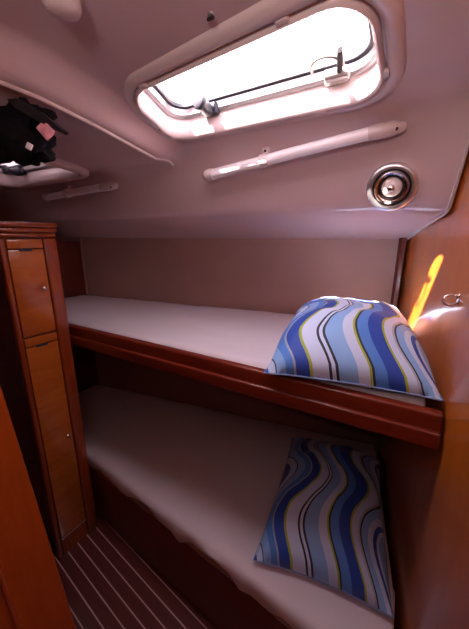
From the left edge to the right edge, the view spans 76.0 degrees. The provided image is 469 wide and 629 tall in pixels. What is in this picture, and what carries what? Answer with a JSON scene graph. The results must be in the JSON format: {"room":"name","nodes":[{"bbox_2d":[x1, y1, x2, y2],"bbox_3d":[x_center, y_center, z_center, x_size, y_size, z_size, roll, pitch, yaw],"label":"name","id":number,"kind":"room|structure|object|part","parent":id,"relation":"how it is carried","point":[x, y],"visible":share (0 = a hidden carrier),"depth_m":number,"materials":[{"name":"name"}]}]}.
{"room":"boat cabin","nodes":[
{"label":"boat cabin","id":0,"kind":"room"},
{"bbox_2d":[56,241,98,392],"bbox_3d":[-1.267,0.297,2.016,0.030,1.525,0.740,8,17,29],"label":"wall","id":1,"kind":"structure","parent":0,"point":[69,252],"depth_m":2.13,"materials":[{"name":"brown wood"}]},
{"bbox_2d":[50,515,216,628],"bbox_3d":[-1.001,1.309,1.238,3.800,0.040,3.000,8,17,29],"label":"floor","id":2,"kind":"structure","parent":0,"point":[107,583],"depth_m":1.37,"materials":[{"name":"brown wood"}]},
{"bbox_2d":[0,385,75,628],"bbox_3d":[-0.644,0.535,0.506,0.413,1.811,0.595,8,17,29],"label":"door","id":3,"kind":"structure","parent":2,"relation":"on","point":[32,593],"depth_m":0.71,"materials":[{"name":"brown wood"}]},
{"bbox_3d":[-0.550,0.521,0.674,0.372,1.752,0.012,8,17,29],"label":"moulding","id":4,"kind":"part","parent":3,"relation":"part of","materials":[{"name":"brown wood"}]},
{"bbox_2d":[0,221,97,558],"bbox_3d":[-0.988,0.393,1.475,0.442,1.612,0.236,8,17,29],"label":"locker","id":5,"kind":"object","parent":2,"relation":"on","point":[38,382],"visible":1,"depth_m":1.34,"materials":[{"name":"brown wood"}]},
{"bbox_3d":[-0.828,-0.278,1.182,0.016,0.036,0.132,8,17,29],"label":"rail","id":6,"kind":"part","parent":5,"relation":"part of","materials":[{"name":"brown wood"}]},
{"bbox_3d":[-0.992,-0.359,1.281,0.432,0.058,0.236,8,17,29],"label":"crown moulding","id":7,"kind":"part","parent":5,"relation":"part of","materials":[{"name":"brown wood"}]},
{"bbox_3d":[-0.829,-0.088,1.233,0.014,0.350,0.132,8,17,29],"label":"door","id":8,"kind":"part","parent":5,"relation":"part of","materials":[{"name":"brown wood"}]},
{"bbox_3d":[-0.875,0.467,1.312,0.034,1.552,0.022,8,17,29],"label":"corner post","id":9,"kind":"part","parent":5,"relation":"part of","materials":[{"name":"brown wood"}]},
{"bbox_3d":[-0.828,0.107,1.283,0.016,0.036,0.132,8,17,29],"label":"rail","id":10,"kind":"part","parent":5,"relation":"part of","materials":[{"name":"brown wood"}]},
{"bbox_3d":[-0.829,0.612,1.416,0.014,1.000,0.132,8,17,29],"label":"door","id":11,"kind":"part","parent":5,"relation":"part of","materials":[{"name":"brown wood"}]},
{"bbox_3d":[-0.786,0.429,1.458,0.036,1.552,0.055,8,17,29],"label":"corner post","id":12,"kind":"part","parent":5,"relation":"part of","materials":[{"name":"brown wood"}]},
{"bbox_2d":[89,467,289,628],"bbox_3d":[-0.250,0.983,1.753,2.159,0.330,0.964,8,17,29],"label":"bed base","id":13,"kind":"object","parent":2,"relation":"on","point":[213,594],"visible":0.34,"depth_m":1.30,"materials":[{"name":"brown wood"}]},
{"bbox_2d":[78,385,394,628],"bbox_3d":[-0.256,0.767,1.717,2.109,0.103,1.013,8,17,29],"label":"mattress","id":14,"kind":"object","parent":13,"relation":"on","point":[212,478],"visible":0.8,"depth_m":1.44,"materials":[{"name":"fabric"}]},
{"bbox_2d":[253,438,393,618],"bbox_3d":[0.393,0.730,1.251,0.444,0.198,0.663,6,16,21],"label":"cushion","id":15,"kind":"object","parent":14,"relation":"on","point":[324,524],"visible":1,"depth_m":1.07,"materials":[{"name":"blue fabric"}]},
{"bbox_2d":[55,238,398,454],"bbox_3d":[-0.615,0.225,2.141,3.368,1.600,0.040,6,16,20],"label":"wall","id":16,"kind":"structure","parent":0,"point":[268,275],"depth_m":1.81,"materials":[{"name":"paint"}]},
{"bbox_2d":[79,238,88,293],"bbox_3d":[-1.073,-0.340,2.140,0.015,0.395,0.016,8,17,29],"label":"trim","id":17,"kind":"structure","parent":16,"relation":"attached to","point":[80,239],"depth_m":2.13,"materials":[{"name":"wood"}]},
{"bbox_2d":[68,323,443,449],"bbox_3d":[-0.218,0.059,1.591,2.139,0.091,0.857,8,17,29],"label":"bunk","id":18,"kind":"object","parent":16,"relation":"attached to","point":[409,422],"visible":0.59,"depth_m":0.91,"materials":[{"name":"brown wood"}]},
{"bbox_2d":[65,295,425,405],"bbox_3d":[-0.212,0.028,1.619,2.094,0.058,0.814,8,17,29],"label":"mattress","id":19,"kind":"object","parent":18,"relation":"on","point":[248,337],"visible":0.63,"depth_m":1.42,"materials":[{"name":"fabric"}]},
{"bbox_2d":[263,297,443,401],"bbox_3d":[0.397,0.047,1.050,0.454,0.188,0.584,5,16,19],"label":"cushion","id":20,"kind":"object","parent":19,"relation":"on","point":[348,341],"visible":1,"depth_m":0.85,"materials":[{"name":"blue fabric"}]},
{"bbox_2d":[0,0,468,238],"bbox_3d":[-1.071,-0.432,0.777,3.683,0.477,2.921,8,17,29],"label":"ceiling","id":21,"kind":"structure","parent":0,"point":[83,66],"depth_m":0.85,"materials":[{"name":"white plastic"}]},
{"bbox_2d":[0,97,68,165],"bbox_3d":[-0.506,-0.418,0.669,0.255,0.156,0.117,3,15,11],"label":"hanging bag","id":22,"kind":"object","parent":21,"relation":"hanging from","point":[27,137],"visible":1,"depth_m":0.65,"materials":[{"name":"black fabric"}]},
{"bbox_2d":[0,158,88,187],"bbox_3d":[-0.978,-0.655,1.279,0.722,0.129,0.413,8,17,29],"label":"deck hatch","id":23,"kind":"object","parent":21,"relation":"attached to","point":[14,175],"visible":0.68,"depth_m":1.42,"materials":[{"name":"white plastic"}]},
{"bbox_3d":[-1.078,-0.682,1.412,0.043,0.043,0.023,8,17,29],"label":"catch knob","id":24,"kind":"part","parent":23,"relation":"part of","materials":[{"name":"grey"}]},
{"bbox_3d":[-0.976,-0.699,1.270,0.637,0.040,0.325,8,17,29],"label":"pane","id":25,"kind":"part","parent":23,"relation":"part of","materials":[{"name":"glass"}]},
{"bbox_3d":[-1.067,-0.695,1.451,0.038,0.042,0.072,5,16,20],"label":"catch arm","id":26,"kind":"part","parent":23,"relation":"part of","materials":[{"name":"grey plastic"}]},
{"bbox_3d":[-0.976,-0.675,1.276,0.641,0.053,0.330,8,17,29],"label":"hatch frame","id":27,"kind":"part","parent":23,"relation":"part of","materials":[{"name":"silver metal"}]},
{"bbox_2d":[42,0,82,21],"bbox_3d":[-0.270,-0.489,0.469,0.062,0.035,0.062,8,17,29],"label":"recessed light","id":28,"kind":"object","parent":21,"relation":"in","point":[64,10],"visible":1,"depth_m":0.47,"materials":[{"name":"grey plastic"}]},
{"bbox_2d":[42,182,118,201],"bbox_3d":[-0.782,-0.609,1.486,0.591,0.068,0.061,8,17,29],"label":"grab rail","id":29,"kind":"object","parent":21,"relation":"attached to","point":[69,191],"visible":0.97,"depth_m":1.44,"materials":[{"name":"white plastic"}]},
{"bbox_2d":[0,80,173,166],"bbox_3d":[-0.742,-0.348,0.193,0.064,0.055,2.234,8,17,27],"label":"trim","id":30,"kind":"structure","parent":21,"relation":"attached to","point":[2,83],"depth_m":0.76,"materials":[{"name":"grey plastic"}]},
{"bbox_2d":[207,11,214,21],"bbox_3d":[-0.040,-0.503,0.507,0.016,0.009,0.013,8,17,29],"label":"button","id":31,"kind":"object","parent":21,"relation":"attached to","point":[211,14],"visible":1,"depth_m":0.50,"materials":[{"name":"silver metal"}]},
{"bbox_2d":[124,0,406,141],"bbox_3d":[0.001,-0.574,0.713,0.722,0.129,0.413,8,17,29],"label":"deck hatch","id":32,"kind":"object","parent":21,"relation":"attached to","point":[360,79],"visible":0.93,"depth_m":0.71,"materials":[{"name":"grey plastic"}]},
{"bbox_3d":[-0.099,-0.601,0.846,0.043,0.043,0.023,8,17,29],"label":"catch knob","id":33,"kind":"part","parent":32,"relation":"part of","materials":[{"name":"grey"}]},
{"bbox_3d":[-0.088,-0.613,0.885,0.038,0.042,0.072,5,16,20],"label":"catch arm","id":34,"kind":"part","parent":32,"relation":"part of","materials":[{"name":"grey plastic"}]},
{"bbox_3d":[0.003,-0.594,0.710,0.641,0.053,0.330,8,17,29],"label":"hatch frame","id":35,"kind":"part","parent":32,"relation":"part of","materials":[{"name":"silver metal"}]},
{"bbox_3d":[0.235,-0.563,0.668,0.014,0.013,0.096,5,15,17],"label":"catch arm","id":36,"kind":"part","parent":32,"relation":"part of","materials":[{"name":"black"}]},
{"bbox_2d":[202,120,406,181],"bbox_3d":[0.161,-0.491,0.931,0.647,0.095,0.060,9,17,31],"label":"grab rail","id":37,"kind":"object","parent":21,"relation":"attached to","point":[386,129],"visible":1,"depth_m":0.87,"materials":[{"name":"white plastic"}]},
{"bbox_2d":[366,161,418,210],"bbox_3d":[0.451,-0.365,0.860,0.132,0.126,0.073,8,17,29],"label":"spotlight","id":38,"kind":"object","parent":21,"relation":"attached to","point":[387,196],"visible":1,"depth_m":0.84,"materials":[{"name":"silver metal"}]},
{"bbox_2d":[376,150,468,628],"bbox_3d":[0.324,0.540,0.228,0.030,1.960,3.020,5,16,19],"label":"wall","id":39,"kind":"structure","parent":0,"point":[425,490],"depth_m":0.79,"materials":[{"name":"brown wood"}]},
{"bbox_2d":[390,238,406,307],"bbox_3d":[0.778,-0.168,1.434,0.032,0.400,0.062,8,17,29],"label":"trim","id":40,"kind":"structure","parent":39,"relation":"attached to","point":[402,241],"depth_m":1.40,"materials":[{"name":"brown wood"}]},
{"bbox_2d":[407,133,468,239],"bbox_3d":[0.636,-0.411,0.927,0.018,0.374,0.987,5,16,19],"label":"trim","id":41,"kind":"structure","parent":39,"relation":"attached to","point":[466,148],"depth_m":0.78,"materials":[{"name":"grey plastic"}]},
{"bbox_2d":[441,293,463,305],"bbox_3d":[0.514,-0.030,0.698,0.036,0.032,0.057,2,15,9],"label":"coat hook","id":42,"kind":"object","parent":39,"relation":"attached to","point":[457,295],"visible":1,"depth_m":0.71,"materials":[{"name":"silver metal"}]},
{"bbox_3d":[0.532,-0.037,0.713,0.003,0.026,0.018,5,16,19],"label":"plate","id":43,"kind":"part","parent":42,"relation":"part of","materials":[{"name":"silver metal"}]}
]}

